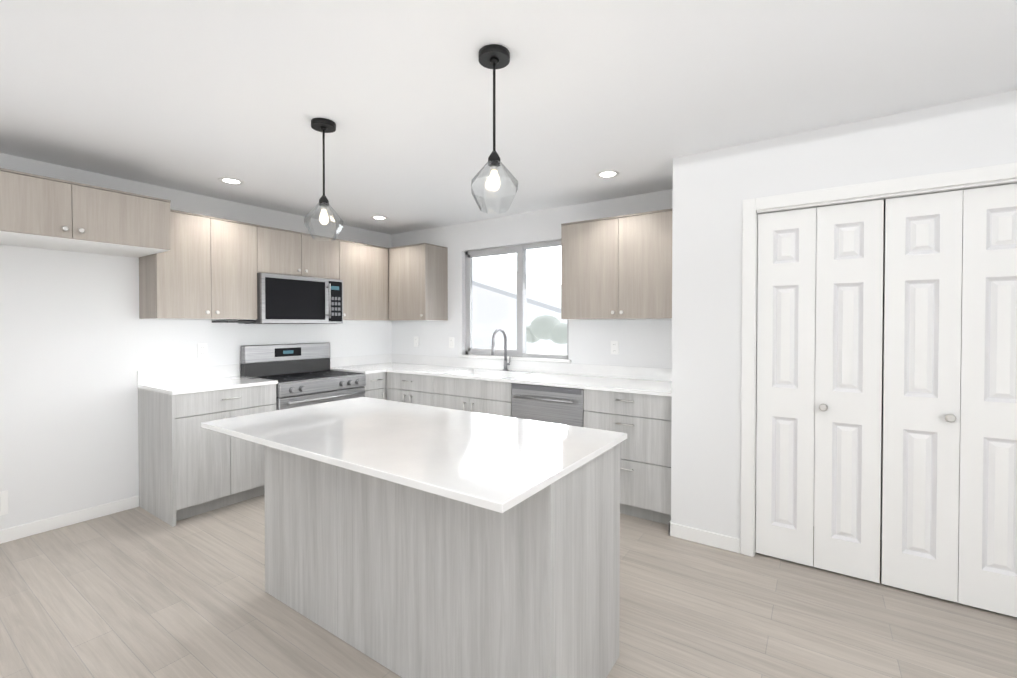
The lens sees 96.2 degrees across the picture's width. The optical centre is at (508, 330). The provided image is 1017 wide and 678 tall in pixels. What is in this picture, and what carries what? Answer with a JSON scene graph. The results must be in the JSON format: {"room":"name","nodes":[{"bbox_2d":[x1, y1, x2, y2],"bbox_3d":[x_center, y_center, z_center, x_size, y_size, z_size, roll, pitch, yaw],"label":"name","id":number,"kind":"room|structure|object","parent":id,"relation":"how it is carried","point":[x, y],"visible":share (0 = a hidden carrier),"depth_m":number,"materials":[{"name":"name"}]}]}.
{"room":"kitchen","nodes":[
{"label":"kitchen","id":0,"kind":"room"},
{"bbox_2d":[0,153,391,529],"bbox_3d":[-3.707,0.123,2.207,0.120,2.450,8.240,1,1,34],"label":"wall","id":1,"kind":"structure","parent":0,"point":[82,344],"depth_m":3.21,"materials":[{"name":"white paint"}]},
{"bbox_2d":[0,490,7,515],"bbox_3d":[-3.227,1.090,2.791,0.029,0.150,0.230,1,1,34],"label":"outlet box","id":2,"kind":"object","parent":1,"relation":"attached to","point":[3,502],"visible":1,"depth_m":2.88,"materials":[{"name":"white plastic"}]},
{"bbox_2d":[0,495,138,543],"bbox_3d":[-4.341,1.319,1.176,0.013,0.085,5.496,1,1,34],"label":"baseboard","id":3,"kind":"structure","parent":1,"relation":"attached to","point":[40,526],"depth_m":3.11,"materials":[{"name":"white wood"}]},
{"bbox_2d":[0,168,170,257],"bbox_3d":[-2.801,-0.705,2.840,0.646,0.335,0.983,1,1,34],"label":"upper cabinet","id":4,"kind":"object","parent":1,"relation":"attached to","point":[39,211],"visible":1,"depth_m":2.74,"materials":[{"name":"brown wood"}]},
{"bbox_2d":[139,209,258,319],"bbox_3d":[-2.446,-0.487,3.633,0.343,0.792,0.707,1,1,34],"label":"upper cabinet","id":5,"kind":"object","parent":1,"relation":"attached to","point":[207,268],"depth_m":3.49,"materials":[{"name":"brown wood"}]},
{"bbox_2d":[259,225,342,279],"bbox_3d":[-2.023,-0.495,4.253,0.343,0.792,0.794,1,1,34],"label":"upper cabinet","id":6,"kind":"object","parent":1,"relation":"attached to","point":[281,251],"depth_m":4.13,"materials":[{"name":"brown wood"}]},
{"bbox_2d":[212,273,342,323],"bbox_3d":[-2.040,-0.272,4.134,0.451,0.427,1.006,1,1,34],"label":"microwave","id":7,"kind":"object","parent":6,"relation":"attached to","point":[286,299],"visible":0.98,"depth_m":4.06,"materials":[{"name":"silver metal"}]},
{"bbox_2d":[343,240,390,320],"bbox_3d":[-1.627,-0.502,4.834,0.343,0.792,0.612,1,1,34],"label":"upper cabinet","id":8,"kind":"object","parent":1,"relation":"attached to","point":[365,266],"depth_m":4.74,"materials":[{"name":"brown wood"}]},
{"bbox_2d":[0,494,1016,677],"bbox_3d":[-0.931,1.422,0.331,6.840,0.100,8.240,1,1,34],"label":"floor","id":9,"kind":"structure","parent":0,"point":[138,592],"depth_m":2.15,"materials":[{"name":"brown wood"}]},
{"bbox_2d":[137,378,277,526],"bbox_3d":[-2.333,0.879,3.569,0.621,0.900,0.724,1,1,34],"label":"base cabinet","id":10,"kind":"object","parent":9,"relation":"on","point":[189,466],"depth_m":3.30,"materials":[{"name":"grey wood"}]},
{"bbox_2d":[241,342,365,409],"bbox_3d":[-1.840,0.727,4.184,0.687,1.190,0.845,1,1,34],"label":"range","id":11,"kind":"object","parent":9,"relation":"on","point":[303,374],"visible":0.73,"depth_m":4.13,"materials":[{"name":"silver metal"}]},
{"bbox_2d":[264,441,622,677],"bbox_3d":[-0.382,0.898,2.137,1.673,0.900,0.642,1,1,34],"label":"kitchen island","id":12,"kind":"object","parent":9,"relation":"on","point":[406,540],"depth_m":1.70,"materials":[{"name":"grey wood"}]},
{"bbox_2d":[201,397,626,516],"bbox_3d":[-0.463,0.438,1.999,1.700,0.024,0.905,1,1,34],"label":"island countertop","id":13,"kind":"structure","parent":12,"relation":"on","point":[491,463],"depth_m":1.73,"materials":[{"name":"white stone"}]},
{"bbox_2d":[330,354,671,524],"bbox_3d":[-0.230,0.810,4.143,3.448,1.024,0.893,1,1,34],"label":"base cabinet","id":14,"kind":"object","parent":9,"relation":"on","point":[636,402],"depth_m":3.76,"materials":[{"name":"grey wood"}]},
{"bbox_2d":[491,328,510,370],"bbox_3d":[-0.071,0.186,4.359,0.091,0.414,0.255,1,1,34],"label":"faucet","id":15,"kind":"object","parent":14,"relation":"on","point":[505,346],"visible":1,"depth_m":4.42,"materials":[{"name":"silver metal"}]},
{"bbox_2d":[512,383,584,426],"bbox_3d":[0.441,0.880,3.805,0.641,0.894,0.663,1,1,34],"label":"dishwasher","id":16,"kind":"object","parent":9,"relation":"on","point":[557,405],"visible":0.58,"depth_m":3.56,"materials":[{"name":"silver metal"}]},
{"bbox_2d":[0,0,1016,234],"bbox_3d":[-0.931,-1.128,0.298,6.840,0.100,8.240,1,1,34],"label":"ceiling","id":17,"kind":"structure","parent":0,"point":[200,97],"depth_m":2.06,"materials":[{"name":"white paint"}]},
{"bbox_2d":[218,177,244,184],"bbox_3d":[-2.075,-1.115,3.414,0.176,0.005,0.176,1,1,34],"label":"recessed light","id":18,"kind":"object","parent":17,"relation":"in","point":[231,181],"visible":0.98,"depth_m":3.41,"materials":[{"name":"white plastic"}]},
{"bbox_2d":[304,118,343,240],"bbox_3d":[-0.985,-0.795,2.433,0.189,0.619,0.189,1,1,34],"label":"pendant light","id":19,"kind":"object","parent":17,"relation":"hanging from","point":[323,125],"visible":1,"depth_m":2.42,"materials":[{"name":"black metal"}]},
{"bbox_2d":[370,216,387,219],"bbox_3d":[-1.299,-1.131,4.586,0.176,0.005,0.176,1,1,34],"label":"recessed light","id":20,"kind":"object","parent":17,"relation":"in","point":[379,217],"visible":0.98,"depth_m":4.58,"materials":[{"name":"white plastic"}]},
{"bbox_2d":[471,44,517,212],"bbox_3d":[-0.057,-0.787,1.812,0.188,0.619,0.188,1,1,34],"label":"pendant light","id":21,"kind":"object","parent":17,"relation":"hanging from","point":[494,57],"visible":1,"depth_m":1.80,"materials":[{"name":"clear glass"}]},
{"bbox_2d":[595,170,619,178],"bbox_3d":[0.709,-1.113,3.259,0.176,0.005,0.176,1,1,34],"label":"recessed light","id":22,"kind":"object","parent":17,"relation":"in","point":[605,174],"visible":1,"depth_m":3.25,"materials":[{"name":"white plastic"}]},
{"bbox_2d":[392,190,667,367],"bbox_3d":[1.356,0.103,3.668,6.540,2.450,0.120,1,1,34],"label":"wall","id":23,"kind":"structure","parent":0,"point":[642,342],"depth_m":4.32,"materials":[{"name":"white paint"}]},
{"bbox_2d":[389,243,447,320],"bbox_3d":[-0.993,-0.503,4.965,0.551,0.795,0.366,1,1,34],"label":"upper cabinet","id":24,"kind":"object","parent":23,"relation":"attached to","point":[418,282],"visible":1,"depth_m":4.83,"materials":[{"name":"brown wood"}]},
{"bbox_2d":[449,337,453,347],"bbox_3d":[-0.618,0.134,4.936,0.072,0.115,0.008,1,1,34],"label":"outlet","id":25,"kind":"object","parent":23,"relation":"attached to","point":[451,342],"visible":1,"depth_m":4.93,"materials":[{"name":"white plastic"}]},
{"bbox_2d":[458,354,570,362],"bbox_3d":[0.033,0.276,4.517,1.320,0.026,0.083,1,1,34],"label":"window sill","id":26,"kind":"structure","parent":23,"relation":"attached to","point":[522,358],"depth_m":4.44,"materials":[{"name":"white"}]},
{"bbox_2d":[465,240,568,358],"bbox_3d":[0.071,-0.288,4.565,1.260,1.110,0.068,1,1,34],"label":"window","id":27,"kind":"structure","parent":23,"relation":"in","point":[521,266],"depth_m":4.52,"materials":[{"name":"grey plastic"}]},
{"bbox_2d":[611,341,618,353],"bbox_3d":[0.907,0.147,3.897,0.072,0.115,0.008,1,1,34],"label":"outlet","id":28,"kind":"object","parent":23,"relation":"attached to","point":[614,347],"visible":1,"depth_m":3.89,"materials":[{"name":"white plastic"}]},
{"bbox_2d":[561,208,672,319],"bbox_3d":[0.934,-0.486,3.651,0.988,0.795,0.366,1,1,34],"label":"upper cabinet","id":29,"kind":"object","parent":23,"relation":"attached to","point":[616,268],"visible":0.9,"depth_m":3.52,"materials":[{"name":"brown wood"}]},
{"bbox_2d":[668,90,1016,539],"bbox_3d":[2.376,0.124,2.126,3.116,2.450,0.100,1,1,34],"label":"wall","id":30,"kind":"structure","parent":0,"point":[708,193],"depth_m":2.77,"materials":[{"name":"white paint"}]},
{"bbox_2d":[669,520,739,552],"bbox_3d":[1.223,1.296,2.865,0.420,0.085,0.023,1,1,34],"label":"baseboard","id":31,"kind":"structure","parent":30,"relation":"attached to","point":[724,542],"depth_m":2.85,"materials":[{"name":"white wood"}]},
{"bbox_2d":[740,162,1016,556],"bbox_3d":[1.966,0.287,2.398,1.318,2.115,0.116,1,1,34],"label":"door frame","id":32,"kind":"structure","parent":30,"relation":"attached to","point":[994,174],"depth_m":2.68,"materials":[{"name":"white wood"}]},
{"bbox_2d":[756,183,1016,616],"bbox_3d":[1.956,0.325,2.384,1.164,2.016,0.078,1,1,34],"label":"bifold doors","id":33,"kind":"structure","parent":30,"relation":"in","point":[949,486],"depth_m":2.36,"materials":[{"name":"white wood"}]},
{"label":"outside","id":34,"kind":"structure","parent":0,"visible":0},
{"bbox_2d":[472,246,560,283],"bbox_3d":[6.146,-2.270,11.193,22.000,13.000,0.001,1,1,34],"label":"sky","id":35,"kind":"structure","parent":34,"point":[554,274],"depth_m":14.73,"materials":[{"name":"white"}]},
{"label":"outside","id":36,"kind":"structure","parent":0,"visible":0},
{"bbox_2d":[472,260,566,354],"bbox_3d":[-1.237,0.180,14.989,9.160,8.000,4.099,1,1,34],"label":"house","id":37,"kind":"structure","parent":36,"point":[531,316],"depth_m":13.03,"materials":[{"name":"white"}]}
]}

